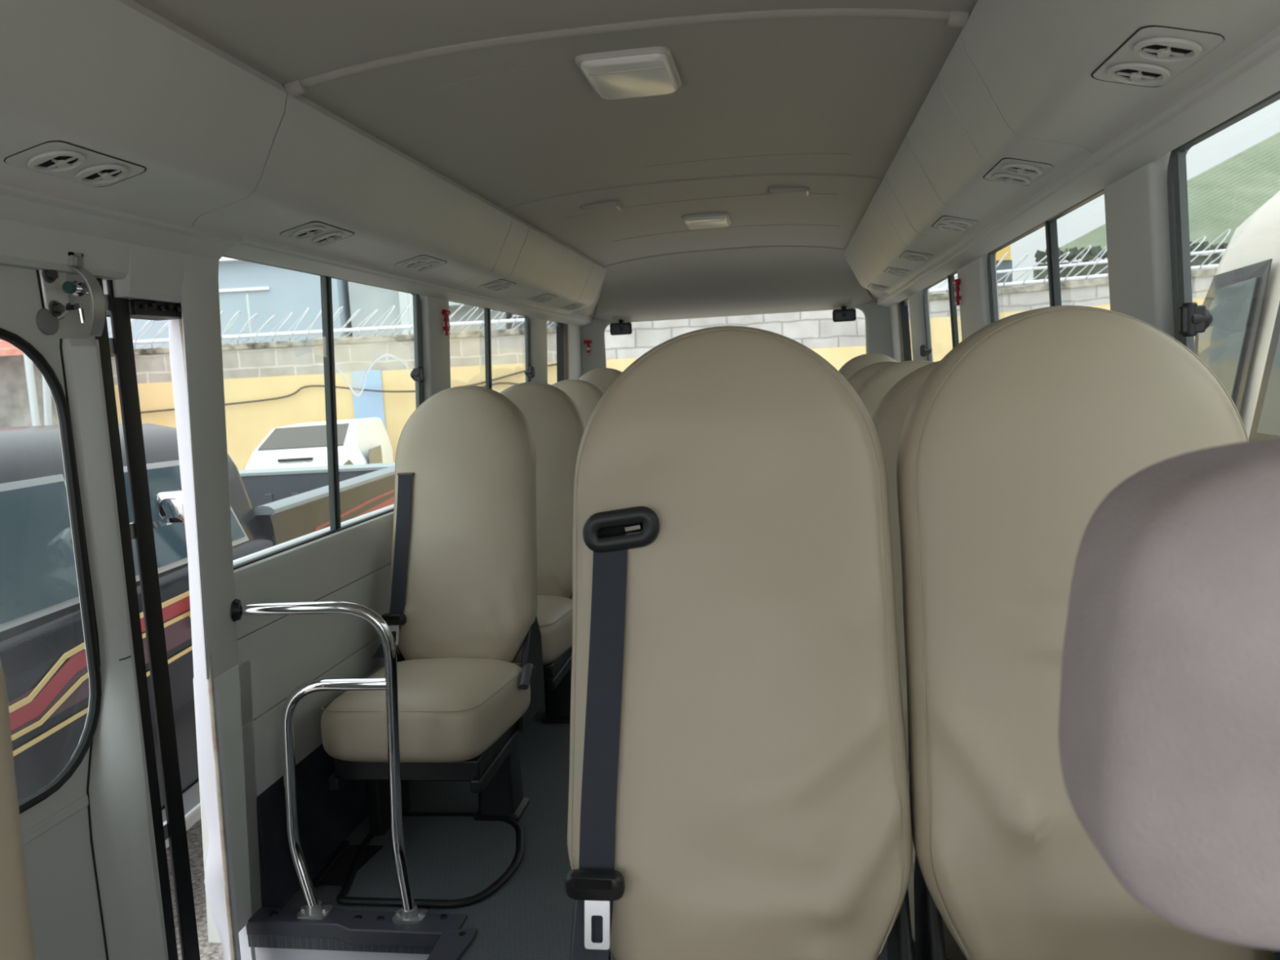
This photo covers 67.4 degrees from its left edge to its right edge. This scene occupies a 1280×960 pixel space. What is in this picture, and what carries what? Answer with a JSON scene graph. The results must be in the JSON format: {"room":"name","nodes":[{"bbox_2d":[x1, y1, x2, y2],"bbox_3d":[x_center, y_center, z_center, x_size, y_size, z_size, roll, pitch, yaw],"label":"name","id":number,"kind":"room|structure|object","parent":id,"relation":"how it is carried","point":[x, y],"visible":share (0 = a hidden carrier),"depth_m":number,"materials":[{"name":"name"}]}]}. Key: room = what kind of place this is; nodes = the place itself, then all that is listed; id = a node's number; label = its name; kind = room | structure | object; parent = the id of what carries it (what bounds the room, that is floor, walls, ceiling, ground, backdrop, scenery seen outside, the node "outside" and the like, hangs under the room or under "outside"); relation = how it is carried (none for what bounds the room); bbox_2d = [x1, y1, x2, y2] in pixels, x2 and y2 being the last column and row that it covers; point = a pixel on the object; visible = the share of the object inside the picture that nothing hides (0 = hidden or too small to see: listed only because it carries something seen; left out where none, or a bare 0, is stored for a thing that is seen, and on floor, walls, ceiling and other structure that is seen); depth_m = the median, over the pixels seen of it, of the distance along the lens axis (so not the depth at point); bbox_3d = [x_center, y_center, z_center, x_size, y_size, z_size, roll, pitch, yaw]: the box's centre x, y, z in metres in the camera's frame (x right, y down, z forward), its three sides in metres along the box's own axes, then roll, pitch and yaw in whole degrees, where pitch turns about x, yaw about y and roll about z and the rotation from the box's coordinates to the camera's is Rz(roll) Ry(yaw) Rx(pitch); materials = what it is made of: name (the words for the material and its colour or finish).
{"room":"vehicle interior","nodes":[
{"label":"vehicle interior","id":0,"kind":"room"},
{"bbox_2d":[223,235,592,915],"bbox_3d":[-0.838,0.167,2.562,0.208,1.620,6.750,-2,6,9],"label":"wall","id":1,"kind":"structure","parent":0,"point":[352,564],"depth_m":2.47,"materials":[{"name":"grey plastic"}]},
{"bbox_2d":[0,252,199,959],"bbox_3d":[-0.987,0.551,1.330,0.096,1.860,1.196,-2,6,9],"label":"door","id":2,"kind":"structure","parent":1,"relation":"in","point":[94,837],"depth_m":1.70,"materials":[{"name":"grey metal"}]},
{"bbox_2d":[0,183,242,304],"bbox_3d":[-1.023,-0.398,1.345,0.155,0.215,1.435,-2,6,9],"label":"trim","id":3,"kind":"structure","parent":1,"relation":"attached to","point":[143,261],"depth_m":1.70,"materials":[{"name":"grey plastic"}]},
{"bbox_2d":[106,299,182,320],"bbox_3d":[-0.982,-0.339,1.919,0.078,0.029,0.160,-2,6,9],"label":"trim","id":4,"kind":"structure","parent":1,"relation":"attached to","point":[139,309],"depth_m":1.90,"materials":[{"name":"black plastic"}]},
{"bbox_2d":[168,319,240,959],"bbox_3d":[-0.933,0.520,2.093,0.061,1.830,0.113,-2,6,9],"label":"trim","id":5,"kind":"structure","parent":1,"relation":"attached to","point":[219,881],"depth_m":2.06,"materials":[{"name":"white paint"}]},
{"bbox_2d":[180,271,238,679],"bbox_3d":[-0.952,-0.035,2.047,0.132,0.915,0.138,-2,6,9],"label":"trim","id":6,"kind":"structure","parent":1,"relation":"attached to","point":[200,296],"depth_m":2.04,"materials":[{"name":"grey plastic"}]},
{"bbox_2d":[193,661,262,943],"bbox_3d":[-0.931,0.722,2.176,0.081,0.612,0.147,-2,6,9],"label":"trim","id":7,"kind":"structure","parent":1,"relation":"attached to","point":[227,682],"depth_m":2.16,"materials":[{"name":"white plastic"}]},
{"bbox_2d":[256,743,368,907],"bbox_3d":[-0.614,0.661,4.080,0.058,0.285,3.715,-2,6,9],"label":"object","id":8,"kind":"structure","parent":1,"relation":"attached to","point":[326,818],"depth_m":2.45,"materials":[{"name":"carpet"}]},
{"bbox_2d":[232,503,394,959],"bbox_3d":[0.096,0.212,2.479,2.060,2.350,6.850,-2,6,9],"label":"trim","id":9,"kind":"structure","parent":1,"relation":"attached to","point":[247,953],"depth_m":2.28,"materials":[{"name":"white paint"}]},
{"bbox_2d":[222,255,425,569],"bbox_3d":[-0.836,-0.215,2.703,0.082,0.740,1.259,-2,6,9],"label":"window","id":10,"kind":"structure","parent":1,"relation":"in","point":[417,374],"depth_m":2.66,"materials":[{"name":"grey"}]},
{"bbox_2d":[254,946,429,959],"bbox_3d":[-0.713,1.279,1.733,0.510,0.299,1.020,-2,6,9],"label":"trim","id":11,"kind":"structure","parent":1,"relation":"attached to","point":[261,953],"depth_m":2.22,"materials":[{"name":"white paint"}]},
{"bbox_2d":[419,294,450,400],"bbox_3d":[-0.731,-0.306,3.424,0.089,0.760,0.215,-2,6,9],"label":"trim","id":12,"kind":"structure","parent":1,"relation":"attached to","point":[436,345],"depth_m":3.35,"materials":[{"name":"grey plastic"}]},
{"bbox_2d":[441,309,450,335],"bbox_3d":[-0.692,-0.562,3.428,0.024,0.092,0.051,-2,6,9],"label":"hammer","id":13,"kind":"object","parent":1,"relation":"attached to","point":[446,313],"visible":1,"depth_m":3.42,"materials":[{"name":"red plastic"}]},
{"bbox_2d":[448,300,534,389],"bbox_3d":[-0.624,-0.382,4.125,0.082,0.740,1.214,-2,6,9],"label":"window","id":14,"kind":"structure","parent":1,"relation":"in","point":[529,372],"depth_m":4.06,"materials":[{"name":"grey metal"}]},
{"bbox_2d":[524,316,547,383],"bbox_3d":[-0.519,-0.473,4.846,0.089,0.760,0.260,-2,6,9],"label":"trim","id":15,"kind":"structure","parent":1,"relation":"attached to","point":[538,326],"depth_m":4.77,"materials":[{"name":"grey plastic"}]},
{"bbox_2d":[546,320,567,382],"bbox_3d":[-0.465,-0.509,5.207,0.077,0.740,0.477,-2,6,9],"label":"window","id":16,"kind":"structure","parent":1,"relation":"in","point":[562,328],"depth_m":5.34,"materials":[{"name":"grey"}]},
{"bbox_2d":[566,324,582,379],"bbox_3d":[-0.400,-0.567,5.642,0.089,0.760,0.380,-2,6,9],"label":"trim","id":17,"kind":"structure","parent":1,"relation":"attached to","point":[574,332],"depth_m":5.58,"materials":[{"name":"grey plastic"}]},
{"bbox_2d":[132,0,977,266],"bbox_3d":[-0.019,-0.828,1.972,1.244,0.066,6.060,-2,6,9],"label":"ceiling","id":18,"kind":"structure","parent":0,"point":[516,124],"depth_m":2.14,"materials":[{"name":"beige plastic"}]},
{"bbox_2d":[0,0,606,318],"bbox_3d":[-0.759,-0.650,2.107,0.293,0.275,6.067,-2,6,9],"label":"air duct","id":19,"kind":"object","parent":18,"relation":"attached to","point":[111,104],"visible":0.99,"depth_m":1.72,"materials":[{"name":"grey plastic"}]},
{"bbox_2d":[4,140,146,186],"bbox_3d":[-0.857,-0.481,1.468,0.095,0.024,0.214,-2,6,9],"label":"air vent","id":20,"kind":"object","parent":19,"relation":"attached to","point":[59,163],"depth_m":1.45,"materials":[{"name":"black"}]},
{"bbox_2d":[280,221,354,245],"bbox_3d":[-0.745,-0.570,2.222,0.095,0.024,0.214,-2,6,9],"label":"air vent","id":21,"kind":"object","parent":19,"relation":"attached to","point":[306,233],"depth_m":2.20,"materials":[{"name":"black"}]},
{"bbox_2d":[395,254,446,271],"bbox_3d":[-0.650,-0.644,2.856,0.095,0.024,0.214,-2,6,9],"label":"air vent","id":22,"kind":"object","parent":19,"relation":"attached to","point":[418,263],"depth_m":2.84,"materials":[{"name":"black"}]},
{"bbox_2d":[478,279,515,291],"bbox_3d":[-0.536,-0.732,3.618,0.095,0.028,0.214,-2,6,9],"label":"air vent","id":23,"kind":"object","parent":19,"relation":"attached to","point":[496,285],"depth_m":3.59,"materials":[{"name":"black"}]},
{"bbox_2d":[528,293,556,302],"bbox_3d":[-0.436,-0.811,4.291,0.095,0.028,0.214,-2,6,9],"label":"air vent","id":24,"kind":"object","parent":19,"relation":"attached to","point":[544,297],"depth_m":4.26,"materials":[{"name":"black"}]},
{"bbox_2d":[560,302,584,311],"bbox_3d":[-0.344,-0.883,4.905,0.095,0.028,0.214,-2,6,9],"label":"air vent","id":25,"kind":"object","parent":19,"relation":"attached to","point":[573,306],"depth_m":4.88,"materials":[{"name":"black"}]},
{"bbox_2d":[580,200,622,213],"bbox_3d":[-0.137,-0.985,3.467,0.144,0.022,0.110,-2,6,9],"label":"cover plate","id":26,"kind":"object","parent":18,"relation":"attached to","point":[615,206],"visible":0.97,"depth_m":3.43,"materials":[{"name":"white plastic"}]},
{"bbox_2d":[284,8,968,97],"bbox_3d":[-0.056,-0.784,1.723,1.243,0.073,0.034,-2,6,9],"label":"trim","id":27,"kind":"structure","parent":18,"relation":"attached to","point":[954,19],"depth_m":1.71,"materials":[{"name":"grey plastic"}]},
{"bbox_2d":[574,46,681,99],"bbox_3d":[-0.018,-0.832,1.976,0.188,0.026,0.260,-2,6,9],"label":"recessed light","id":28,"kind":"object","parent":18,"relation":"in","point":[646,71],"visible":1,"depth_m":1.92,"materials":[{"name":"grey plastic"}]},
{"bbox_2d":[504,173,880,209],"bbox_3d":[0.154,-0.954,3.127,1.232,0.053,0.011,-2,6,9],"label":"trim","id":29,"kind":"structure","parent":18,"relation":"attached to","point":[766,175],"depth_m":3.12,"materials":[{"name":"grey plastic"}]},
{"bbox_2d":[681,212,731,229],"bbox_3d":[0.277,-1.065,3.958,0.188,0.026,0.275,-2,6,9],"label":"recessed light","id":30,"kind":"object","parent":18,"relation":"in","point":[713,220],"visible":1,"depth_m":3.88,"materials":[{"name":"grey plastic"}]},
{"bbox_2d":[605,245,844,266],"bbox_3d":[0.425,-1.169,4.950,1.232,0.055,0.013,-2,6,9],"label":"trim","id":31,"kind":"structure","parent":18,"relation":"attached to","point":[768,246],"depth_m":4.93,"materials":[{"name":"grey plastic"}]},
{"bbox_2d":[768,187,809,199],"bbox_3d":[0.522,-1.009,3.366,0.144,0.022,0.110,-2,6,9],"label":"cover plate","id":32,"kind":"object","parent":18,"relation":"attached to","point":[775,193],"visible":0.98,"depth_m":3.32,"materials":[{"name":"white plastic"}]},
{"bbox_2d":[844,0,1279,297],"bbox_3d":[0.738,-0.705,1.877,0.293,0.275,6.067,-2,6,9],"label":"air duct","id":33,"kind":"object","parent":18,"relation":"attached to","point":[1027,91],"visible":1,"depth_m":1.57,"materials":[{"name":"grey plastic"}]},
{"bbox_2d":[867,284,889,290],"bbox_3d":[1.166,-0.941,4.683,0.091,0.025,0.210,-2,6,9],"label":"air vent","id":34,"kind":"object","parent":33,"relation":"attached to","point":[875,286],"depth_m":4.65,"materials":[{"name":"black"}]},
{"bbox_2d":[883,266,912,275],"bbox_3d":[1.052,-0.849,3.917,0.095,0.028,0.214,-2,6,9],"label":"air vent","id":35,"kind":"object","parent":33,"relation":"attached to","point":[891,270],"depth_m":3.88,"materials":[{"name":"black"}]},
{"bbox_2d":[899,250,933,262],"bbox_3d":[0.971,-0.786,3.376,0.095,0.028,0.214,-2,6,9],"label":"air vent","id":36,"kind":"object","parent":33,"relation":"attached to","point":[913,255],"depth_m":3.35,"materials":[{"name":"black"}]},
{"bbox_2d":[931,215,977,231],"bbox_3d":[0.859,-0.697,2.620,0.095,0.028,0.214,-2,6,9],"label":"air vent","id":37,"kind":"object","parent":33,"relation":"attached to","point":[948,223],"depth_m":2.60,"materials":[{"name":"black"}]},
{"bbox_2d":[982,157,1053,185],"bbox_3d":[0.754,-0.616,1.922,0.095,0.024,0.214,-2,6,9],"label":"air vent","id":38,"kind":"object","parent":33,"relation":"attached to","point":[1007,171],"depth_m":1.90,"materials":[{"name":"black"}]},
{"bbox_2d":[1090,25,1224,87],"bbox_3d":[0.649,-0.533,1.215,0.095,0.024,0.214,-2,6,9],"label":"air vent","id":39,"kind":"object","parent":33,"relation":"attached to","point":[1135,55],"depth_m":1.19,"materials":[{"name":"black"}]},
{"bbox_2d":[247,701,887,959],"bbox_3d":[0.129,0.967,2.512,1.970,0.060,6.750,-2,6,9],"label":"floor","id":40,"kind":"structure","parent":0,"point":[530,917],"depth_m":2.33,"materials":[{"name":"plastic"}]},
{"bbox_2d":[0,660,35,959],"bbox_3d":[-0.783,0.601,0.572,0.484,1.185,0.757,-2,6,9],"label":"passenger seat","id":41,"kind":"object","parent":40,"relation":"on","point":[16,935],"visible":1,"depth_m":0.84,"materials":[{"name":"beige leather"}]},
{"bbox_2d":[231,599,427,924],"bbox_3d":[-0.700,0.629,2.175,0.388,0.755,0.101,-2,6,9],"label":"handrail","id":42,"kind":"object","parent":40,"relation":"on","point":[314,908],"visible":1,"depth_m":2.19,"materials":[{"name":"silver metal"}]},
{"bbox_2d":[245,906,476,959],"bbox_3d":[-0.702,1.076,1.725,0.560,0.042,1.035,-2,6,9],"label":"step nosing","id":43,"kind":"structure","parent":40,"relation":"on","point":[442,932],"depth_m":2.17,"materials":[{"name":"grey"}]},
{"bbox_2d":[311,812,524,907],"bbox_3d":[-0.549,0.967,2.480,0.510,0.019,0.469,-2,6,9],"label":"floor hatch","id":44,"kind":"object","parent":40,"relation":"on","point":[455,860],"visible":0.9,"depth_m":2.44,"materials":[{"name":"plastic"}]},
{"bbox_2d":[320,385,545,835],"bbox_3d":[-0.544,0.349,2.668,0.489,1.205,0.771,-2,6,9],"label":"passenger seat","id":45,"kind":"object","parent":40,"relation":"on","point":[463,602],"visible":0.97,"depth_m":2.77,"materials":[{"name":"beige leather"}]},
{"bbox_2d":[320,657,530,762],"bbox_3d":[-0.561,0.603,2.557,0.455,0.209,0.490,-2,6,9],"label":"cushion","id":46,"kind":"object","parent":45,"relation":"on","point":[451,709],"depth_m":2.35,"materials":[{"name":"beige leather"}]},
{"bbox_2d":[499,382,585,723],"bbox_3d":[-0.432,0.260,3.419,0.489,1.205,0.771,-2,6,9],"label":"passenger seat","id":47,"kind":"object","parent":40,"relation":"on","point":[557,424],"visible":0.25,"depth_m":3.53,"materials":[{"name":"beige leather"}]},
{"bbox_2d":[512,595,572,666],"bbox_3d":[-0.449,0.514,3.308,0.455,0.209,0.490,-2,6,9],"label":"cushion","id":48,"kind":"object","parent":47,"relation":"on","point":[554,612],"depth_m":3.17,"materials":[{"name":"beige leather"}]},
{"bbox_2d":[551,379,604,599],"bbox_3d":[-0.327,0.177,4.127,0.489,1.205,0.771,-2,6,9],"label":"passenger seat","id":49,"kind":"object","parent":40,"relation":"on","point":[586,395],"visible":0.09,"depth_m":4.32,"materials":[{"name":"beige leather"}]},
{"bbox_2d":[577,368,622,392],"bbox_3d":[-0.206,0.059,4.909,0.489,1.257,0.771,-2,6,9],"label":"passenger seat","id":50,"kind":"object","parent":40,"relation":"on","point":[602,378],"visible":0.12,"depth_m":5.12,"materials":[{"name":"beige leather"}]},
{"bbox_2d":[564,325,914,959],"bbox_3d":[0.087,0.456,1.082,0.484,1.271,0.773,-2,6,9],"label":"passenger seat","id":51,"kind":"object","parent":40,"relation":"on","point":[739,788],"visible":1,"depth_m":1.21,"materials":[{"name":"beige leather"}]},
{"bbox_2d":[838,353,897,379],"bbox_3d":[1.182,0.009,4.696,0.489,1.257,0.771,-2,6,9],"label":"passenger seat","id":52,"kind":"object","parent":40,"relation":"on","point":[852,366],"visible":0.11,"depth_m":4.91,"materials":[{"name":"beige leather"}]},
{"bbox_2d":[846,361,897,391],"bbox_3d":[0.859,0.216,3.181,0.489,1.210,0.771,-2,6,9],"label":"passenger seat","id":53,"kind":"object","parent":40,"relation":"on","point":[858,378],"visible":0.12,"depth_m":3.41,"materials":[{"name":"beige leather"}]},
{"bbox_2d":[855,360,934,416],"bbox_3d":[0.752,0.300,2.463,0.489,1.210,0.771,-2,6,9],"label":"passenger seat","id":54,"kind":"object","parent":40,"relation":"on","point":[871,392],"visible":0.06,"depth_m":2.69,"materials":[{"name":"beige leather"}]},
{"bbox_2d":[870,360,967,959],"bbox_3d":[0.645,0.384,1.746,0.489,1.210,0.771,-2,6,9],"label":"passenger seat","id":55,"kind":"object","parent":40,"relation":"on","point":[888,418],"visible":0.09,"depth_m":1.95,"materials":[{"name":"beige leather"}]},
{"bbox_2d":[907,770,967,959],"bbox_3d":[0.645,0.635,1.633,0.455,0.209,0.490,-2,6,9],"label":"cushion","id":56,"kind":"object","parent":55,"relation":"on","point":[953,950],"depth_m":1.44,"materials":[{"name":"beige leather"}]},
{"bbox_2d":[896,305,1279,959],"bbox_3d":[0.550,0.439,1.011,0.484,1.271,0.773,-2,6,9],"label":"passenger seat","id":57,"kind":"object","parent":40,"relation":"on","point":[1010,446],"visible":0.61,"depth_m":1.18,"materials":[{"name":"beige leather"}]},
{"bbox_2d":[1057,437,1279,950],"bbox_3d":[0.395,0.577,0.335,0.483,1.161,0.823,-2,6,9],"label":"seat","id":58,"kind":"object","parent":40,"relation":"on","point":[1169,729],"visible":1,"depth_m":0.45,"materials":[{"name":"grey fabric"}]},
{"bbox_2d":[581,301,893,375],"bbox_3d":[0.579,-0.267,5.740,2.000,1.640,0.070,-2,6,9],"label":"wall","id":59,"kind":"structure","parent":0,"point":[879,332],"depth_m":5.53,"materials":[{"name":"grey plastic"}]},
{"bbox_2d":[583,340,591,355],"bbox_3d":[-0.312,-0.793,5.761,0.051,0.092,0.024,-2,6,9],"label":"hammer","id":60,"kind":"object","parent":59,"relation":"attached to","point":[588,342],"visible":1,"depth_m":5.75,"materials":[{"name":"red plastic"}]},
{"bbox_2d":[609,320,631,335],"bbox_3d":[-0.111,-0.921,5.713,0.132,0.116,0.057,-2,6,9],"label":"mirror","id":61,"kind":"object","parent":59,"relation":"attached to","point":[620,327],"visible":0.96,"depth_m":5.69,"materials":[{"name":"black plastic"}]},
{"bbox_2d":[594,246,874,320],"bbox_3d":[0.481,-1.079,5.290,1.643,0.304,0.655,-2,6,9],"label":"trim","id":62,"kind":"structure","parent":59,"relation":"attached to","point":[757,280],"depth_m":5.31,"materials":[{"name":"grey plastic"}]},
{"bbox_2d":[602,306,868,368],"bbox_3d":[0.554,-0.679,5.675,1.572,0.637,0.070,-2,6,9],"label":"trim","id":63,"kind":"structure","parent":59,"relation":"in","point":[853,307],"depth_m":5.63,"materials":[{"name":"grey plastic"}]},
{"bbox_2d":[569,279,908,319],"bbox_3d":[0.482,-1.056,5.293,1.976,0.257,0.655,-2,6,9],"label":"trim","id":64,"kind":"structure","parent":59,"relation":"attached to","point":[590,311],"depth_m":5.32,"materials":[{"name":"grey plastic"}]},
{"bbox_2d":[832,306,856,322],"bbox_3d":[1.172,-0.968,5.516,0.132,0.116,0.057,-2,6,9],"label":"mirror","id":65,"kind":"object","parent":59,"relation":"attached to","point":[845,314],"visible":0.95,"depth_m":5.50,"materials":[{"name":"black plastic"}]},
{"bbox_2d":[876,26,1279,307],"bbox_3d":[1.002,0.100,2.280,0.198,1.620,6.750,-2,6,9],"label":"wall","id":66,"kind":"structure","parent":0,"point":[1261,81],"depth_m":1.52,"materials":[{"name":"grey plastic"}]},
{"bbox_2d":[888,303,902,362],"bbox_3d":[1.461,-0.634,5.357,0.089,0.760,0.380,-2,6,9],"label":"trim","id":67,"kind":"structure","parent":66,"relation":"attached to","point":[894,312],"depth_m":5.29,"materials":[{"name":"grey plastic"}]},
{"bbox_2d":[897,297,911,361],"bbox_3d":[1.398,-0.577,4.931,0.077,0.740,0.457,-2,6,9],"label":"window","id":68,"kind":"structure","parent":66,"relation":"in","point":[903,308],"depth_m":5.05,"materials":[{"name":"grey"}]},
{"bbox_2d":[908,289,933,360],"bbox_3d":[1.340,-0.539,4.546,0.089,0.760,0.310,-2,6,9],"label":"trim","id":69,"kind":"structure","parent":66,"relation":"attached to","point":[916,313],"depth_m":4.43,"materials":[{"name":"grey plastic"}]},
{"bbox_2d":[920,270,959,361],"bbox_3d":[1.240,-0.455,3.889,0.082,0.740,1.014,-2,6,9],"label":"window","id":70,"kind":"structure","parent":66,"relation":"in","point":[926,349],"depth_m":3.92,"materials":[{"name":"grey"}]},
{"bbox_2d":[952,278,961,306],"bbox_3d":[1.102,-0.652,3.335,0.024,0.092,0.051,-2,6,9],"label":"hammer","id":71,"kind":"object","parent":66,"relation":"attached to","point":[957,288],"visible":1,"depth_m":3.33,"materials":[{"name":"red plastic"}]},
{"bbox_2d":[957,253,999,340],"bbox_3d":[1.139,-0.381,3.200,0.089,0.760,0.390,-2,6,9],"label":"trim","id":72,"kind":"structure","parent":66,"relation":"attached to","point":[975,308],"depth_m":3.09,"materials":[{"name":"grey plastic"}]},
{"bbox_2d":[986,188,1104,323],"bbox_3d":[1.023,-0.284,2.435,0.082,0.740,1.174,-2,6,9],"label":"window","id":73,"kind":"structure","parent":66,"relation":"in","point":[1051,224],"depth_m":2.30,"materials":[{"name":"grey"}]},
{"bbox_2d":[1103,151,1174,337],"bbox_3d":[0.922,-0.209,1.741,0.089,0.760,0.240,-2,6,9],"label":"trim","id":74,"kind":"structure","parent":66,"relation":"attached to","point":[1136,204],"depth_m":1.66,"materials":[{"name":"grey plastic"}]},
{"bbox_2d":[1167,90,1279,353],"bbox_3d":[0.818,-0.122,1.062,0.082,0.740,1.139,-2,6,9],"label":"window","id":75,"kind":"structure","parent":66,"relation":"in","point":[1190,318],"depth_m":1.55,"materials":[{"name":"grey"}]},
{"label":"outside","id":76,"kind":"structure","parent":0,"visible":0},
{"bbox_2d":[165,818,223,959],"bbox_3d":[-0.187,1.857,0.246,80.000,0.001,80.000,-2,6,9],"label":"ground","id":77,"kind":"structure","parent":76,"point":[208,951],"depth_m":3.62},
{"bbox_2d":[0,338,58,427],"bbox_3d":[-7.031,-0.294,10.083,2.350,2.850,1.200,-3,6,0],"label":"building","id":78,"kind":"structure","parent":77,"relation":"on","point":[15,408],"depth_m":9.92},
{"bbox_2d":[22,352,40,426],"bbox_3d":[-5.738,-0.124,9.205,0.078,2.567,0.071,-2,6,9],"label":"metal pole","id":79,"kind":"object","parent":77,"relation":"on","point":[28,365],"visible":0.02,"depth_m":9.10,"materials":[{"name":"silver metal"}]},
{"bbox_2d":[41,373,52,425],"bbox_3d":[-5.836,-0.158,9.502,0.253,2.585,0.069,-3,6,0],"label":"metal pole","id":80,"kind":"object","parent":77,"relation":"on","point":[46,393],"visible":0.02,"depth_m":9.41,"materials":[{"name":"silver metal"}]},
{"bbox_2d":[0,423,395,848],"bbox_3d":[-2.467,0.680,3.882,2.080,1.785,5.078,-3,6,4],"label":"pickup truck","id":81,"kind":"object","parent":77,"relation":"on","point":[43,657],"visible":0.3,"depth_m":3.06,"materials":[{"name":"black paint"}]},
{"bbox_2d":[152,489,184,528],"bbox_3d":[-1.600,0.104,3.261,0.210,0.137,0.095,-3,6,4],"label":"mirror","id":82,"kind":"object","parent":81,"relation":"attached to","point":[169,508],"depth_m":3.21,"materials":[{"name":"silver metal"}]},
{"bbox_2d":[106,256,352,349],"bbox_3d":[-6.573,-1.498,16.016,4.482,3.900,4.150,-3,6,0],"label":"building","id":83,"kind":"structure","parent":77,"relation":"on","point":[271,291],"depth_m":13.97,"materials":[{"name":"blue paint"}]},
{"bbox_2d":[244,417,393,469],"bbox_3d":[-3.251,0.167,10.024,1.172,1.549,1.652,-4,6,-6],"label":"car","id":84,"kind":"object","parent":77,"relation":"on","point":[362,441],"visible":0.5,"depth_m":9.32,"materials":[{"name":"white paint"}]},
{"bbox_2d":[347,281,513,337],"bbox_3d":[-3.096,-1.867,16.098,2.300,4.250,4.350,-3,6,0],"label":"building","id":85,"kind":"structure","parent":77,"relation":"on","point":[366,298],"depth_m":14.19,"materials":[{"name":"white paint"}]},
{"bbox_2d":[111,293,866,470],"bbox_3d":[-4.022,-0.637,11.064,13.509,3.000,0.256,-3,6,0],"label":"wall","id":86,"kind":"structure","parent":77,"relation":"on","point":[251,371],"depth_m":10.90,"materials":[{"name":"yellow paint"}]},
{"bbox_2d":[108,301,554,348],"bbox_3d":[-3.779,-1.783,10.928,6.694,0.386,0.242,-3,6,0],"label":"coil","id":87,"kind":"object","parent":86,"relation":"on","point":[410,303],"visible":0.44,"depth_m":10.91,"materials":[{"name":"silver metal"}]},
{"bbox_2d":[140,363,556,413],"bbox_3d":[-3.115,-1.055,10.857,5.263,0.342,0.073,-3,6,0],"label":"cable","id":88,"kind":"object","parent":86,"relation":"attached to","point":[553,364],"visible":0.62,"depth_m":10.88,"materials":[{"name":"brown plastic"}]},
{"bbox_2d":[481,382,517,387],"bbox_3d":[-1.341,-1.022,10.895,1.725,0.201,0.019,-3,6,0],"label":"cable","id":89,"kind":"object","parent":86,"relation":"attached to","point":[498,383],"visible":0.16,"depth_m":10.88,"materials":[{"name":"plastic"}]},
{"bbox_2d":[511,313,555,328],"bbox_3d":[-0.821,-1.653,16.493,2.105,3.500,4.040,-3,6,0],"label":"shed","id":90,"kind":"object","parent":77,"relation":"on","point":[522,326],"visible":0.04,"depth_m":14.42,"materials":[{"name":"metal"}]},
{"bbox_2d":[995,244,1012,288],"bbox_3d":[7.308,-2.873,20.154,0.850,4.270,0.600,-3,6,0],"label":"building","id":91,"kind":"structure","parent":77,"relation":"on","point":[1006,264],"depth_m":19.73,"materials":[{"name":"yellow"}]},
{"bbox_2d":[907,248,1226,361],"bbox_3d":[4.276,-0.850,10.073,3.588,2.765,0.250,1,8,34],"label":"wall","id":92,"kind":"structure","parent":77,"relation":"on","point":[1094,291],"depth_m":9.93,"materials":[{"name":"yellow paint"}]},
{"bbox_2d":[928,228,1231,293],"bbox_3d":[4.195,-2.214,9.911,3.648,0.363,0.229,1,8,34],"label":"coil","id":93,"kind":"object","parent":92,"relation":"on","point":[1224,232],"visible":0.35,"depth_m":9.75,"materials":[{"name":"silver metal"}]},
{"bbox_2d":[1033,240,1229,284],"bbox_3d":[9.837,-2.535,17.892,5.248,3.825,1.178,-3,6,0],"label":"fence","id":94,"kind":"object","parent":77,"relation":"on","point":[1093,251],"visible":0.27,"depth_m":17.63,"materials":[{"name":"white metal"}]},
{"bbox_2d":[1059,131,1279,260],"bbox_3d":[20.234,-5.915,23.837,25.353,8.148,6.435,-6,7,-27],"label":"hillside","id":95,"kind":"structure","parent":77,"relation":"on","point":[1221,197],"depth_m":21.73,"materials":[{"name":"plant"}]},
{"bbox_2d":[1194,191,1279,441],"bbox_3d":[3.390,0.155,1.635,2.053,2.700,7.170,-2,6,9],"label":"minibus","id":96,"kind":"object","parent":77,"relation":"on","point":[1241,344],"visible":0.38,"depth_m":4.42,"materials":[{"name":"beige paint"}]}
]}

